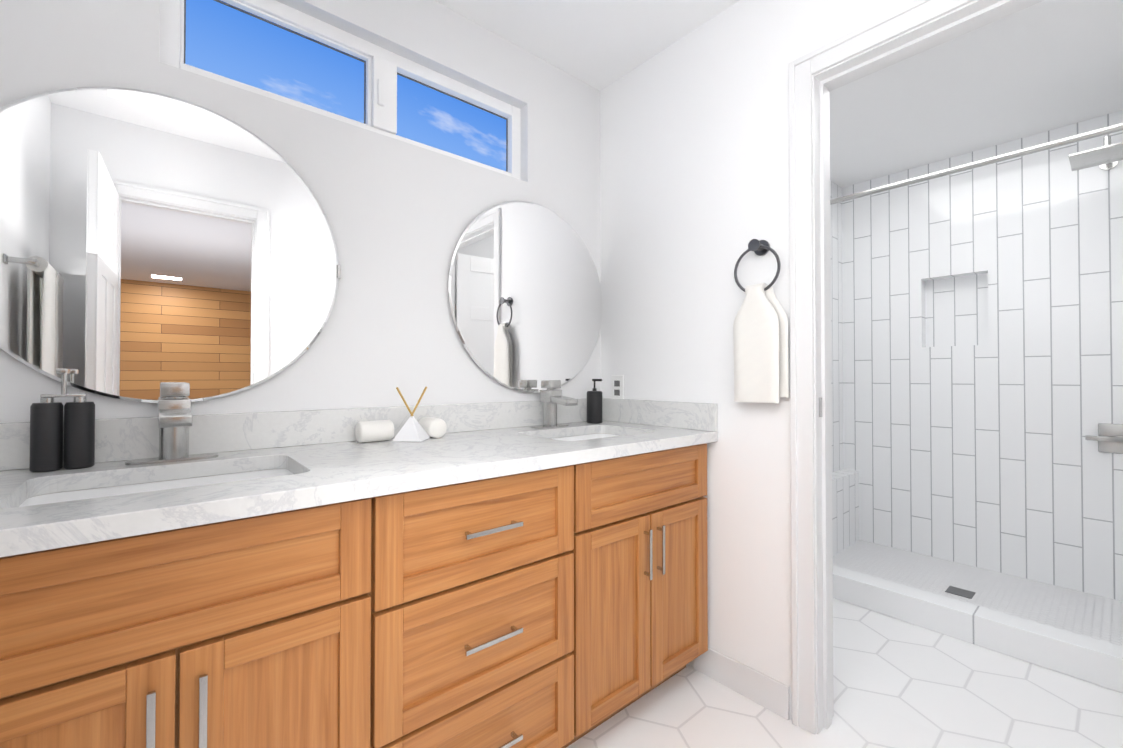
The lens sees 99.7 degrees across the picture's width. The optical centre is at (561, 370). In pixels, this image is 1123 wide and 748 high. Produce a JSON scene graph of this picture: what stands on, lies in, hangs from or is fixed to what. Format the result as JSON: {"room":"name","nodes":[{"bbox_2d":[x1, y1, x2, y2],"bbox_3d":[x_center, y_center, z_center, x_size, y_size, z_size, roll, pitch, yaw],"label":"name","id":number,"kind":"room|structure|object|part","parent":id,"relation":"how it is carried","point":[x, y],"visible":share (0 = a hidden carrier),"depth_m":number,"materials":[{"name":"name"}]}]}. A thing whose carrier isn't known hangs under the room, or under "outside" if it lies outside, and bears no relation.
{"room":"bathroom","nodes":[
{"label":"bathroom","id":0,"kind":"room"},
{"bbox_2d":[0,399,586,471],"bbox_3d":[-0.561,0.168,1.538,1.956,0.099,0.020,1,-1,-40],"label":"backsplash","id":1,"kind":"structure","parent":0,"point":[116,438],"depth_m":1.32,"materials":[{"name":"white stone"}]},
{"bbox_2d":[0,0,599,422],"bbox_3d":[-0.617,-0.094,1.607,2.200,2.420,0.150,1,-1,-40],"label":"wall","id":2,"kind":"structure","parent":0,"point":[400,216],"depth_m":1.53,"materials":[{"name":"white paint"}]},
{"bbox_2d":[0,87,340,402],"bbox_3d":[-0.972,-0.304,1.196,0.774,0.770,0.022,1,-1,-40],"label":"mirror","id":3,"kind":"object","parent":2,"relation":"attached to","point":[150,242],"visible":0.96,"depth_m":1.16,"materials":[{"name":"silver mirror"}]},
{"bbox_2d":[159,0,519,178],"bbox_3d":[-0.611,-0.929,1.601,1.148,0.328,0.058,1,-1,-40],"label":"window","id":4,"kind":"structure","parent":2,"relation":"in","point":[383,68],"depth_m":1.57,"materials":[{"name":"white plastic"}]},
{"bbox_2d":[448,201,601,392],"bbox_3d":[-0.109,-0.295,1.930,0.770,0.770,0.018,1,-1,-40],"label":"mirror","id":5,"kind":"object","parent":2,"relation":"attached to","point":[525,293],"visible":1,"depth_m":1.89,"materials":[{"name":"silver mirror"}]},
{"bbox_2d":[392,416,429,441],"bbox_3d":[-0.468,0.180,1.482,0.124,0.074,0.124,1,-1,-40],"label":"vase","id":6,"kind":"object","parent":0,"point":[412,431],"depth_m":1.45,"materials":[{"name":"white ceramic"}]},
{"bbox_2d":[435,0,739,90],"bbox_3d":[1.821,-1.386,-1.142,6.270,0.100,7.620,1,-1,-40],"label":"ceiling","id":7,"kind":"structure","parent":0,"point":[599,45],"depth_m":1.79,"materials":[{"name":"white paint"}]},
{"bbox_2d":[600,0,913,719],"bbox_3d":[0.852,-0.095,1.482,0.120,2.420,1.940,1,-1,-40],"label":"wall","id":8,"kind":"structure","parent":0,"point":[694,163],"depth_m":1.72,"materials":[{"name":"white paint"}]},
{"bbox_2d":[611,375,623,398],"bbox_3d":[0.247,0.077,2.095,0.006,0.114,0.070,1,-1,-40],"label":"electrical outlet plate","id":9,"kind":"object","parent":8,"relation":"attached to","point":[617,385],"visible":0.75,"depth_m":2.09,"materials":[{"name":"white plastic"}]},
{"bbox_2d":[602,398,717,431],"bbox_3d":[0.372,0.173,1.934,0.019,0.099,0.582,1,-1,-40],"label":"backsplash","id":10,"kind":"structure","parent":8,"relation":"attached to","point":[670,414],"depth_m":1.88,"materials":[{"name":"white stone"}]},
{"bbox_2d":[693,646,789,719],"bbox_3d":[0.612,1.064,1.648,0.012,0.105,0.355,1,-1,-40],"label":"baseboard","id":11,"kind":"structure","parent":8,"relation":"attached to","point":[763,690],"depth_m":1.62,"materials":[{"name":"white paint"}]},
{"bbox_2d":[733,239,788,402],"bbox_3d":[0.656,-0.168,1.565,0.071,0.543,0.177,1,-1,-40],"label":"towel ring","id":12,"kind":"object","parent":8,"relation":"attached to","point":[760,332],"visible":1,"depth_m":1.54,"materials":[{"name":"white fabric"}]},
{"bbox_2d":[789,0,1043,733],"bbox_3d":[1.078,0.061,1.213,0.158,2.101,0.902,1,-1,-40],"label":"door frame","id":13,"kind":"structure","parent":8,"relation":"attached to","point":[900,34],"depth_m":1.48,"materials":[{"name":"white paint"}]},
{"bbox_2d":[819,398,821,416],"bbox_3d":[0.812,0.115,1.484,0.025,0.060,0.002,1,-1,-40],"label":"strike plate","id":14,"kind":"structure","parent":13,"relation":"attached to","point":[820,407],"depth_m":1.48,"materials":[{"name":"silver metal"}]},
{"bbox_2d":[830,180,843,472],"bbox_3d":[1.362,-0.077,3.053,0.930,2.420,0.500,1,-1,-40],"label":"tiled wall","id":15,"kind":"structure","parent":0,"point":[836,330],"depth_m":3.10,"materials":[{"name":"white tile"}]},
{"bbox_2d":[830,123,1122,204],"bbox_3d":[1.705,-0.864,2.030,0.056,0.056,1.519,1,-1,-40],"label":"shower rail","id":16,"kind":"object","parent":15,"relation":"attached to","point":[1060,142],"visible":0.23,"depth_m":1.95,"materials":[{"name":"silver metal"}]},
{"bbox_2d":[566,598,1122,747],"bbox_3d":[0.776,1.145,1.502,4.210,0.060,2.090,1,-1,-40],"label":"floor","id":17,"kind":"structure","parent":0,"point":[897,683],"depth_m":1.57,"materials":[{"name":"white tile"}]},
{"bbox_2d":[0,440,717,747],"bbox_3d":[-0.380,0.683,1.303,1.934,0.859,0.600,1,-1,-40],"label":"bathroom vanity","id":18,"kind":"object","parent":17,"relation":"on","point":[494,574],"depth_m":0.96,"materials":[{"name":"brown wood"}]},
{"bbox_3d":[-0.224,0.631,1.120,1.934,0.759,0.019,1,-1,-40],"label":"frame","id":19,"kind":"part","parent":18,"relation":"part of","materials":[{"name":"brown wood"}]},
{"bbox_2d":[0,420,717,547],"bbox_3d":[-0.373,0.234,1.314,1.956,0.036,0.604,1,-1,-40],"label":"countertop","id":20,"kind":"structure","parent":18,"relation":"on","point":[345,467],"depth_m":1.02,"materials":[{"name":"white stone"}]},
{"bbox_2d":[36,464,283,499],"bbox_3d":[-0.784,0.317,0.964,0.448,0.162,0.308,1,-1,-40],"label":"sink","id":21,"kind":"object","parent":20,"relation":"in","point":[257,469],"depth_m":1.06,"materials":[{"name":"white ceramic"}]},
{"bbox_2d":[124,383,219,463],"bbox_3d":[-0.890,0.120,1.090,0.172,0.184,0.164,1,-1,-40],"label":"faucet","id":22,"kind":"object","parent":20,"relation":"on","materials":[{"name":"silver metal"}]},
{"bbox_2d":[355,420,393,442],"bbox_3d":[-0.570,0.184,1.447,0.100,0.064,0.064,1,-1,-40],"label":"rolled towel","id":23,"kind":"object","parent":20,"relation":"on","point":[374,431],"depth_m":1.42,"materials":[{"name":"white fabric"}]},
{"bbox_2d":[392,387,429,441],"bbox_3d":[-0.468,0.134,1.482,0.088,0.167,0.088,0,-1,5],"label":"reed diffuser","id":24,"kind":"object","parent":20,"relation":"on","point":[412,430],"visible":1,"depth_m":1.46,"materials":[{"name":"white ceramic"}]},
{"bbox_2d":[418,417,446,437],"bbox_3d":[-0.426,0.186,1.556,0.064,0.064,0.100,1,-1,-40],"label":"rolled towel","id":25,"kind":"object","parent":20,"relation":"on","point":[434,427],"depth_m":1.52,"materials":[{"name":"white fabric"}]},
{"bbox_2d":[528,380,579,427],"bbox_3d":[-0.012,0.129,1.833,0.172,0.184,0.164,1,-1,-40],"label":"faucet","id":26,"kind":"object","parent":20,"relation":"on","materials":[{"name":"silver metal"}]},
{"bbox_2d":[560,428,615,439],"bbox_3d":[0.093,0.326,1.707,0.448,0.162,0.308,1,-1,-40],"label":"sink","id":27,"kind":"object","parent":20,"relation":"in","point":[563,435],"depth_m":1.89,"materials":[{"name":"white ceramic"}]},
{"bbox_2d":[587,379,602,422],"bbox_3d":[0.144,0.129,2.029,0.068,0.188,0.074,1,-1,-40],"label":"soap dispenser","id":28,"kind":"object","parent":20,"relation":"on","point":[594,405],"visible":1,"depth_m":2.00,"materials":[{"name":"black plastic"}]},
{"bbox_2d":[833,565,1122,692],"bbox_3d":[1.705,1.061,2.007,0.120,0.120,1.520,1,-1,-40],"label":"curb","id":29,"kind":"object","parent":17,"relation":"on","point":[1089,659],"visible":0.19,"depth_m":1.91,"materials":[{"name":"tile"}]},
{"bbox_2d":[833,540,1122,645],"bbox_3d":[2.060,1.105,2.308,0.810,0.038,1.520,1,-1,-40],"label":"pan","id":30,"kind":"object","parent":17,"relation":"on","point":[1098,617],"depth_m":2.35,"materials":[{"name":"tile"}]},
{"bbox_2d":[832,469,858,555],"bbox_3d":[1.633,0.873,2.885,0.720,0.445,0.090,1,-1,-40],"label":"wall ledge","id":31,"kind":"object","parent":30,"relation":"on","point":[845,508],"visible":0.43,"depth_m":2.94,"materials":[{"name":"tile"}]},
{"bbox_3d":[1.959,1.088,2.327,0.100,0.002,0.100,1,-1,-40],"label":"shower drain grate","id":32,"kind":"part","parent":30,"relation":"part of","materials":[{"name":"grey metal"}]},
{"bbox_2d":[830,0,1122,187],"bbox_3d":[1.679,-1.294,2.012,1.810,0.110,1.520,1,-1,-40],"label":"ceiling","id":33,"kind":"structure","parent":0,"point":[1043,66],"depth_m":2.10,"materials":[{"name":"white paint"}]},
{"bbox_2d":[842,110,1122,600],"bbox_3d":[2.387,-0.081,2.716,0.200,2.420,1.940,1,-1,-40],"label":"wall","id":34,"kind":"structure","parent":0,"point":[982,308],"depth_m":2.59,"materials":[{"name":"tile"}]},
{"bbox_2d":[1069,136,1122,170],"bbox_3d":[2.455,-0.977,2.128,0.470,0.102,0.220,1,-1,-40],"label":"shower head","id":35,"kind":"object","parent":34,"relation":"attached to","point":[1108,155],"visible":1,"depth_m":2.06},
{"bbox_2d":[1085,423,1122,453],"bbox_3d":[2.612,0.324,2.240,0.066,0.140,0.180,1,-1,-40],"label":"shower valve","id":36,"kind":"object","parent":34,"relation":"attached to","point":[1109,438],"visible":1,"depth_m":2.26,"materials":[{"name":"silver metal"}]},
{"label":"outside","id":37,"kind":"structure","parent":0,"visible":0},
{"bbox_2d":[185,0,505,170],"bbox_3d":[-1.012,-2.025,2.389,7.500,4.700,0.020,1,-1,-40],"label":"sky","id":38,"kind":"structure","parent":37,"point":[223,40],"depth_m":2.25,"materials":[{"name":"blue"}]}
]}

